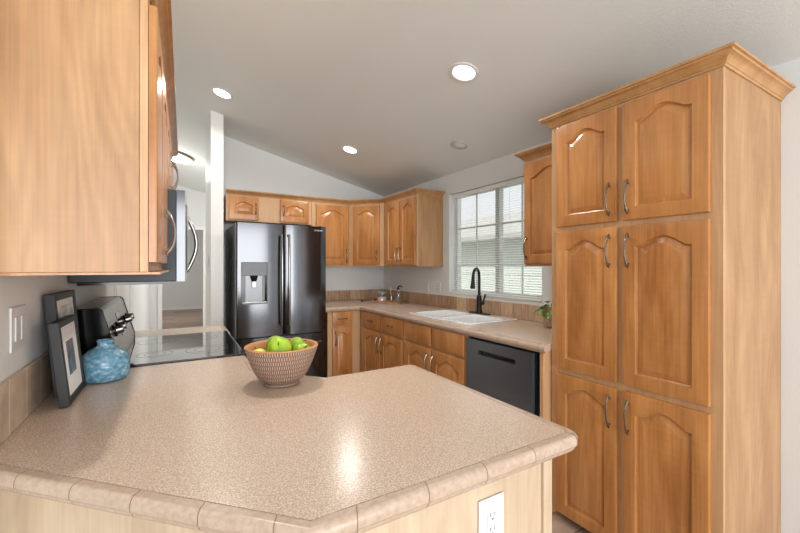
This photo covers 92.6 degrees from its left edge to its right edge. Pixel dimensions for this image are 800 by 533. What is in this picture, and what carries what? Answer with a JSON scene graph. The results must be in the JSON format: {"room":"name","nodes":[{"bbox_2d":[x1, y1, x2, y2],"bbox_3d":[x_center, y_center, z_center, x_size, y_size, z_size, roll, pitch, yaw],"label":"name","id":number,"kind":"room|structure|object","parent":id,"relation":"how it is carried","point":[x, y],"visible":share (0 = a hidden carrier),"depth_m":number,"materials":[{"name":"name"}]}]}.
{"room":"kitchen","nodes":[
{"label":"kitchen","id":0,"kind":"room"},
{"bbox_2d":[0,275,149,382],"bbox_3d":[-2.790,-0.142,3.862,0.120,3.085,7.289,0,0,-31],"label":"wall","id":1,"kind":"structure","parent":0,"point":[15,291],"depth_m":1.19,"materials":[{"name":"white paint"}]},
{"bbox_2d":[9,304,25,353],"bbox_3d":[-1.057,0.170,1.060,0.009,0.120,0.118,0,0,-31],"label":"light switch","id":2,"kind":"object","parent":1,"relation":"attached to","point":[17,315],"visible":1,"depth_m":1.04,"materials":[{"name":"white plastic"}]},
{"bbox_2d":[0,351,52,444],"bbox_3d":[-1.114,0.362,1.159,0.011,0.145,0.890,0,0,-31],"label":"backsplash","id":3,"kind":"structure","parent":1,"relation":"attached to","point":[21,393],"depth_m":1.07,"materials":[{"name":"beige tile"}]},
{"bbox_2d":[0,0,175,275],"bbox_3d":[-0.982,-0.364,1.307,0.373,0.772,0.775,0,0,-30],"label":"upper cabinet","id":4,"kind":"object","parent":1,"relation":"attached to","point":[84,110],"visible":1,"depth_m":0.96,"materials":[{"name":"brown wood"}]},
{"bbox_2d":[150,0,177,156],"bbox_3d":[-1.272,-0.778,1.810,0.398,0.056,1.942,0,0,-31],"label":"crown molding","id":5,"kind":"structure","parent":4,"relation":"attached to","point":[163,6],"depth_m":1.45,"materials":[{"name":"brown wood"}]},
{"bbox_2d":[115,285,130,312],"bbox_3d":[-2.358,0.325,3.264,0.016,2.150,1.060,0,0,-31],"label":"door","id":6,"kind":"structure","parent":1,"relation":"in","point":[124,291],"depth_m":3.36,"materials":[{"name":"white paint"}]},
{"bbox_2d":[167,106,178,189],"bbox_3d":[-1.371,-0.556,1.980,0.387,0.388,0.776,0,0,-30],"label":"upper cabinet","id":7,"kind":"object","parent":1,"relation":"attached to","point":[171,163],"visible":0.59,"depth_m":2.03,"materials":[{"name":"brown wood"}]},
{"bbox_2d":[68,189,197,285],"bbox_3d":[-1.329,-0.135,2.004,0.496,0.430,0.766,0,0,-31],"label":"microwave","id":8,"kind":"object","parent":7,"relation":"attached to","point":[178,266],"visible":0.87,"depth_m":1.74,"materials":[{"name":"grey metal"}]},
{"bbox_2d":[150,184,205,329],"bbox_3d":[-3.437,-0.140,7.773,2.950,3.080,0.100,0,0,-31],"label":"wall","id":9,"kind":"structure","parent":0,"point":[196,200],"depth_m":7.36,"materials":[{"name":"white paint"}]},
{"bbox_2d":[158,226,205,328],"bbox_3d":[-4.140,0.310,7.289,0.817,2.180,0.015,0,0,-31],"label":"door frame","id":10,"kind":"structure","parent":9,"relation":"in","point":[196,227],"depth_m":7.46,"materials":[{"name":"white paint"}]},
{"bbox_2d":[162,230,202,307],"bbox_3d":[-5.486,0.075,10.058,4.200,2.650,5.900,0,0,-31],"label":"wall","id":11,"kind":"structure","parent":0,"point":[189,292],"depth_m":12.54,"materials":[{"name":"white paint"}]},
{"bbox_2d":[162,306,202,310],"bbox_3d":[-6.932,1.355,12.502,3.980,0.090,0.018,0,0,-31],"label":"baseboard","id":12,"kind":"structure","parent":11,"relation":"attached to","point":[188,307],"depth_m":12.41,"materials":[{"name":"white paint"}]},
{"bbox_2d":[206,110,222,325],"bbox_3d":[-1.933,-0.045,3.969,0.110,2.890,0.700,0,0,-31],"label":"wall partition","id":13,"kind":"structure","parent":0,"point":[214,130],"depth_m":3.67,"materials":[{"name":"white paint"}]},
{"bbox_2d":[223,135,382,371],"bbox_3d":[-1.146,-0.032,4.771,2.062,2.863,0.120,0,0,-31],"label":"wall","id":14,"kind":"structure","parent":0,"point":[245,167],"depth_m":4.57,"materials":[{"name":"white paint"}]},
{"bbox_2d":[223,194,310,225],"bbox_3d":[-1.475,-0.612,4.280,0.900,0.271,0.388,0,0,-31],"label":"upper cabinet","id":15,"kind":"object","parent":14,"relation":"attached to","point":[236,208],"visible":1,"depth_m":4.13,"materials":[{"name":"brown wood"}]},
{"bbox_2d":[310,202,348,265],"bbox_3d":[-0.888,-0.374,4.627,0.460,0.745,0.388,0,0,-31],"label":"upper cabinet","id":16,"kind":"object","parent":14,"relation":"attached to","point":[335,217],"visible":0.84,"depth_m":4.51,"materials":[{"name":"brown wood"}]},
{"bbox_2d":[326,289,382,300],"bbox_3d":[-0.705,0.371,4.955,1.093,0.127,0.010,0,0,-31],"label":"trim","id":17,"kind":"structure","parent":14,"relation":"attached to","point":[369,293],"depth_m":5.00,"materials":[{"name":"brown tile"}]},
{"bbox_2d":[162,309,590,532],"bbox_3d":[-2.511,1.425,5.718,4.900,0.050,16.800,0,0,-31],"label":"floor","id":18,"kind":"structure","parent":0,"point":[184,318],"depth_m":9.22,"materials":[{"name":"brown wood"}]},
{"bbox_2d":[77,296,244,367],"bbox_3d":[-1.229,0.757,2.065,0.729,1.165,0.770,0,0,-31],"label":"range","id":19,"kind":"object","parent":18,"relation":"on","point":[101,317],"visible":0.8,"depth_m":1.89,"materials":[{"name":"grey"}]},
{"bbox_2d":[127,331,244,366],"bbox_3d":[-1.207,0.432,2.078,0.569,0.009,0.770,0,0,-31],"label":"cooktop","id":20,"kind":"object","parent":19,"relation":"in","point":[166,349],"depth_m":1.99,"materials":[{"name":"black glass"}]},
{"bbox_2d":[226,222,325,377],"bbox_3d":[-1.300,0.494,3.978,0.850,1.807,0.869,0,0,-31],"label":"refrigerator","id":21,"kind":"object","parent":18,"relation":"on","point":[276,273],"visible":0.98,"depth_m":3.65,"materials":[{"name":"grey metal"}]},
{"bbox_2d":[0,459,551,532],"bbox_3d":[-0.466,0.939,1.279,1.244,0.922,1.331,0,0,-31],"label":"base cabinet","id":22,"kind":"object","parent":18,"relation":"on","point":[527,492],"visible":0.02,"depth_m":0.87,"materials":[{"name":"beige wood"}]},
{"bbox_2d":[0,355,577,532],"bbox_3d":[-0.439,0.459,1.262,1.318,0.045,1.392,0,0,-31],"label":"countertop","id":23,"kind":"structure","parent":22,"relation":"on","point":[205,445],"depth_m":0.93,"materials":[{"name":"beige stone"}]},
{"bbox_2d":[43,290,79,398],"bbox_3d":[-1.215,0.264,1.387,0.054,0.343,0.305,0,0,-31],"label":"picture frame","id":24,"kind":"object","parent":23,"relation":"on","point":[58,305],"visible":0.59,"depth_m":1.27,"materials":[{"name":"black wood"}]},
{"bbox_2d":[57,303,72,318],"bbox_3d":[-1.208,0.261,1.391,0.001,0.245,0.215,-5,3,-31],"label":"print","id":25,"kind":"object","parent":24,"relation":"attached to","point":[67,309],"depth_m":1.38},
{"bbox_2d":[47,314,85,408],"bbox_3d":[-1.104,0.303,1.272,0.053,0.263,0.250,0,0,-31],"label":"picture frame","id":26,"kind":"object","parent":23,"relation":"on","point":[64,339],"visible":1,"depth_m":1.22,"materials":[{"name":"black wood"}]},
{"bbox_2d":[66,337,76,374],"bbox_3d":[-1.098,0.298,1.276,0.001,0.110,0.094,-7,3,-30],"label":"print","id":27,"kind":"object","parent":26,"relation":"attached to","point":[69,343],"depth_m":1.27},
{"bbox_2d":[82,338,130,383],"bbox_3d":[-1.138,0.359,1.476,0.159,0.153,0.159,0,0,-31],"label":"vase","id":28,"kind":"object","parent":23,"relation":"on","point":[107,361],"visible":0.95,"depth_m":1.43,"materials":[{"name":"blue ceramic"}]},
{"bbox_2d":[244,338,317,387],"bbox_3d":[-0.441,0.364,1.426,0.264,0.144,0.264,0,0,-31],"label":"fruit bowl","id":29,"kind":"object","parent":23,"relation":"on","point":[284,369],"visible":0.94,"depth_m":1.34,"materials":[{"name":"brown wicker"}]},
{"bbox_2d":[248,347,265,361],"bbox_3d":[-0.515,0.326,1.383,0.066,0.066,0.068,0,0,41],"label":"apple","id":30,"kind":"object","parent":29,"relation":"in","point":[259,349],"visible":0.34,"depth_m":1.37,"materials":[{"name":"yellow food"}]},
{"bbox_2d":[266,336,280,348],"bbox_3d":[-0.474,0.300,1.464,0.075,0.072,0.075,0,0,-2],"label":"apple","id":31,"kind":"object","parent":29,"relation":"in","point":[272,337],"visible":0.18,"depth_m":1.45,"materials":[{"name":"green food"}]},
{"bbox_2d":[267,337,291,351],"bbox_3d":[-0.439,0.299,1.392,0.085,0.084,0.081,0,0,13],"label":"apple","id":32,"kind":"object","parent":29,"relation":"in","point":[278,344],"visible":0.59,"depth_m":1.37,"materials":[{"name":"green food"}]},
{"bbox_2d":[290,337,305,350],"bbox_3d":[-0.401,0.311,1.498,0.068,0.069,0.072,0,0,-43],"label":"apple","id":33,"kind":"object","parent":29,"relation":"in","point":[295,340],"visible":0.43,"depth_m":1.48,"materials":[{"name":"green food"}]},
{"bbox_2d":[292,343,309,350],"bbox_3d":[-0.368,0.321,1.433,0.071,0.068,0.069,0,0,-9],"label":"apple","id":34,"kind":"object","parent":29,"relation":"in","point":[298,346],"visible":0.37,"depth_m":1.42,"materials":[{"name":"green food"}]},
{"bbox_2d":[478,492,503,532],"bbox_3d":[0.220,0.612,0.915,0.080,0.120,0.008,0,0,-31],"label":"outlet","id":35,"kind":"object","parent":22,"relation":"attached to","point":[490,509],"visible":1,"depth_m":0.91,"materials":[{"name":"white plastic"}]},
{"bbox_2d":[325,310,359,376],"bbox_3d":[-0.782,0.939,4.434,0.378,0.923,0.828,0,0,-31],"label":"base cabinet","id":36,"kind":"object","parent":18,"relation":"on","point":[342,331],"visible":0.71,"depth_m":4.10,"materials":[{"name":"brown wood"}]},
{"bbox_2d":[361,311,405,371],"bbox_3d":[0.081,0.939,3.976,0.758,0.923,0.955,0,0,-31],"label":"base cabinet","id":37,"kind":"object","parent":18,"relation":"on","point":[383,339],"visible":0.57,"depth_m":3.75,"materials":[{"name":"brown wood"}]},
{"bbox_2d":[326,299,551,353],"bbox_3d":[0.108,0.459,3.566,1.128,0.045,3.228,0,0,-31],"label":"countertop","id":38,"kind":"structure","parent":37,"relation":"on","point":[525,334],"depth_m":2.86,"materials":[{"name":"beige stone"}]},
{"bbox_2d":[372,299,408,303],"bbox_3d":[-0.113,0.416,4.581,0.452,0.038,0.230,0,0,31],"label":"serving tray","id":39,"kind":"object","parent":38,"relation":"on","point":[375,301],"visible":0.8,"depth_m":4.51,"materials":[{"name":"brown wood"}]},
{"bbox_2d":[377,291,386,301],"bbox_3d":[-0.218,0.362,4.610,0.116,0.125,0.116,0,0,-31],"label":"storage jar","id":40,"kind":"object","parent":39,"relation":"on","point":[379,298],"visible":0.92,"depth_m":4.57,"materials":[{"name":"clear glass"}]},
{"bbox_2d":[395,286,401,301],"bbox_3d":[-0.014,0.325,4.553,0.085,0.199,0.068,0,0,-31],"label":"glass bottle","id":41,"kind":"object","parent":39,"relation":"on","point":[397,299],"visible":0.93,"depth_m":4.52,"materials":[{"name":"grey"}]},
{"bbox_2d":[409,309,517,336],"bbox_3d":[0.523,0.515,3.328,0.546,0.182,0.845,0,0,-31],"label":"sink","id":42,"kind":"object","parent":38,"relation":"in","point":[451,315],"visible":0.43,"depth_m":3.31,"materials":[{"name":"white ceramic"}]},
{"bbox_2d":[469,267,489,314],"bbox_3d":[0.660,0.216,3.411,0.186,0.415,0.260,0,0,-31],"label":"kitchen faucet","id":43,"kind":"object","parent":38,"relation":"on","point":[480,302],"visible":1,"depth_m":3.42,"materials":[{"name":"black metal"}]},
{"bbox_2d":[531,301,551,327],"bbox_3d":[1.089,0.343,2.741,0.269,0.184,0.261,0,0,-31],"label":"potted plant","id":44,"kind":"object","parent":38,"relation":"on","point":[548,316],"visible":0.52,"depth_m":2.73,"materials":[{"name":"green plant"}]},
{"bbox_2d":[405,321,469,385],"bbox_3d":[0.538,0.939,3.203,0.758,0.923,0.835,0,0,-31],"label":"base cabinet","id":45,"kind":"object","parent":18,"relation":"on","point":[440,352],"visible":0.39,"depth_m":2.97,"materials":[{"name":"brown wood"}]},
{"bbox_2d":[466,337,539,416],"bbox_3d":[0.880,0.938,2.566,0.622,0.914,0.598,0,0,-31],"label":"dishwasher","id":46,"kind":"object","parent":18,"relation":"on","point":[508,374],"visible":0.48,"depth_m":2.35,"materials":[{"name":"grey metal"}]},
{"bbox_2d":[540,350,556,512],"bbox_3d":[1.094,0.939,2.321,0.697,0.923,0.025,0,0,-31],"label":"end panel","id":47,"kind":"object","parent":18,"relation":"on","point":[545,359],"visible":0.02,"depth_m":2.15,"materials":[{"name":"brown wood"}]},
{"bbox_2d":[538,41,795,532],"bbox_3d":[1.305,0.282,1.970,0.693,2.236,0.886,0,0,-31],"label":"pantry cabinet","id":48,"kind":"object","parent":18,"relation":"on","point":[666,201],"visible":0.99,"depth_m":1.69,"materials":[{"name":"brown wood"}]},
{"bbox_3d":[-1.532,0.939,2.533,0.688,0.923,0.320,0,0,-31],"label":"base cabinet","id":49,"kind":"object","parent":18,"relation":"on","visible":0},
{"bbox_2d":[135,325,229,337],"bbox_3d":[-1.533,0.459,2.546,0.699,0.045,0.347,0,0,-31],"label":"countertop","id":50,"kind":"structure","parent":49,"relation":"on","point":[173,331],"depth_m":2.56,"materials":[{"name":"beige stone"}]},
{"bbox_2d":[171,0,799,196],"bbox_3d":[-1.242,-1.514,2.983,4.300,1.169,10.800,0,0,-31],"label":"ceiling","id":51,"kind":"structure","parent":0,"point":[307,80],"depth_m":2.40,"materials":[{"name":"white paint"}]},
{"bbox_2d":[173,151,193,163],"bbox_3d":[-3.052,-1.511,5.282,0.349,0.150,0.355,0,0,-26],"label":"flush ceiling light","id":52,"kind":"object","parent":51,"relation":"attached to","point":[183,158],"visible":0.72,"depth_m":5.22,"materials":[{"name":"white glass"}]},
{"bbox_2d":[210,86,232,99],"bbox_3d":[-1.517,-1.474,3.254,0.179,0.050,0.184,0,0,-26],"label":"recessed light","id":53,"kind":"object","parent":51,"relation":"in","point":[220,92],"visible":1,"depth_m":3.24,"materials":[{"name":"white plastic"}]},
{"bbox_2d":[341,145,358,153],"bbox_3d":[-0.508,-1.184,3.882,0.179,0.050,0.184,0,0,-26],"label":"recessed light","id":54,"kind":"object","parent":51,"relation":"in","point":[349,149],"visible":1,"depth_m":3.87,"materials":[{"name":"white plastic"}]},
{"bbox_2d":[450,141,467,149],"bbox_3d":[0.509,-1.043,3.293,0.146,0.043,0.150,0,0,-26],"label":"ceiling fitting","id":55,"kind":"object","parent":51,"relation":"attached to","point":[458,144],"visible":1,"depth_m":3.28,"materials":[{"name":"grey plastic"}]},
{"bbox_2d":[453,142,464,147],"bbox_3d":[0.508,-1.043,3.293,0.111,0.007,0.110,16,-8,-30],"label":"grille","id":56,"kind":"object","parent":55,"relation":"attached to","point":[458,145],"depth_m":3.28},
{"bbox_2d":[449,62,478,81],"bbox_3d":[0.392,-1.187,2.341,0.179,0.050,0.184,0,0,-26],"label":"recessed light","id":57,"kind":"object","parent":51,"relation":"in","point":[464,72],"visible":1,"depth_m":2.33,"materials":[{"name":"white plastic"}]},
{"bbox_2d":[383,58,799,532],"bbox_3d":[0.586,0.215,4.007,0.140,2.370,10.700,0,0,-31],"label":"wall","id":58,"kind":"structure","parent":0,"point":[509,167],"depth_m":1.80,"materials":[{"name":"white paint"}]},
{"bbox_2d":[349,203,383,265],"bbox_3d":[-0.343,-0.374,4.799,0.648,0.745,0.646,0,0,-31],"label":"upper cabinet","id":59,"kind":"object","parent":58,"relation":"attached to","point":[366,221],"visible":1,"depth_m":4.55,"materials":[{"name":"brown wood"}]},
{"bbox_2d":[384,194,442,265],"bbox_3d":[0.111,-0.374,4.286,0.390,0.745,0.705,0,0,-31],"label":"upper cabinet","id":60,"kind":"object","parent":58,"relation":"attached to","point":[413,224],"visible":1,"depth_m":4.04,"materials":[{"name":"brown wood"}]},
{"bbox_2d":[226,188,444,204],"bbox_3d":[-0.651,-0.771,4.250,2.271,0.048,0.759,0,0,1],"label":"crown molding","id":61,"kind":"structure","parent":60,"relation":"attached to","point":[413,191],"depth_m":4.20,"materials":[{"name":"brown wood"}]},
{"bbox_2d":[423,281,428,291],"bbox_3d":[0.293,0.225,4.356,0.009,0.120,0.115,0,0,-31],"label":"light switch","id":62,"kind":"object","parent":58,"relation":"attached to","point":[425,283],"visible":1,"depth_m":4.34,"materials":[{"name":"white plastic"}]},
{"bbox_2d":[436,282,440,292],"bbox_3d":[0.415,0.225,4.150,0.008,0.120,0.075,0,0,-31],"label":"outlet","id":63,"kind":"object","parent":58,"relation":"attached to","point":[438,284],"visible":1,"depth_m":4.14,"materials":[{"name":"white plastic"}]},
{"bbox_2d":[383,289,551,322],"bbox_3d":[0.593,0.371,3.847,0.010,0.127,3.218,0,0,-31],"label":"backsplash","id":64,"kind":"structure","parent":58,"relation":"attached to","point":[506,309],"depth_m":3.68,"materials":[{"name":"brown tile"}]},
{"bbox_2d":[449,182,541,301],"bbox_3d":[0.864,-0.237,3.521,0.147,1.024,1.168,0,0,-31],"label":"window","id":65,"kind":"structure","parent":58,"relation":"in","point":[458,243],"depth_m":3.50,"materials":[{"name":"white plastic"}]},
{"bbox_2d":[458,194,494,289],"bbox_3d":[0.759,-0.237,3.775,0.012,0.953,0.553,0,0,-31],"label":"grille","id":66,"kind":"object","parent":65,"relation":"attached to","point":[459,200],"depth_m":3.96,"materials":[{"name":"grey"}]},
{"bbox_2d":[452,177,541,298],"bbox_3d":[0.850,-0.245,3.512,0.040,1.004,1.130,0,0,-31],"label":"window blind","id":67,"kind":"object","parent":65,"relation":"attached to","point":[521,179],"visible":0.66,"depth_m":3.46,"materials":[{"name":"white plastic"}]},
{"bbox_2d":[501,183,523,292],"bbox_3d":[1.052,-0.237,3.280,0.012,0.953,0.493,0,0,-31],"label":"grille","id":68,"kind":"object","parent":65,"relation":"attached to","point":[522,188],"depth_m":3.28,"materials":[{"name":"grey plastic"}]},
{"bbox_2d":[514,142,551,265],"bbox_3d":[1.104,-0.402,2.608,0.390,0.799,0.505,0,0,-31],"label":"upper cabinet","id":69,"kind":"object","parent":58,"relation":"attached to","point":[537,245],"visible":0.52,"depth_m":2.59,"materials":[{"name":"brown wood"}]},
{"label":"outside","id":70,"kind":"structure","parent":0,"visible":0},
{"bbox_3d":[4.332,1.980,7.211,9.200,0.060,16.000,0,0,-31],"label":"gravel yard","id":71,"kind":"structure","parent":70,"visible":0},
{"bbox_2d":[461,211,541,294],"bbox_3d":[3.554,0.260,6.169,3.000,3.380,12.600,0,0,-31],"label":"house","id":72,"kind":"structure","parent":71,"relation":"on","point":[465,237],"depth_m":7.24,"materials":[{"name":"white"}]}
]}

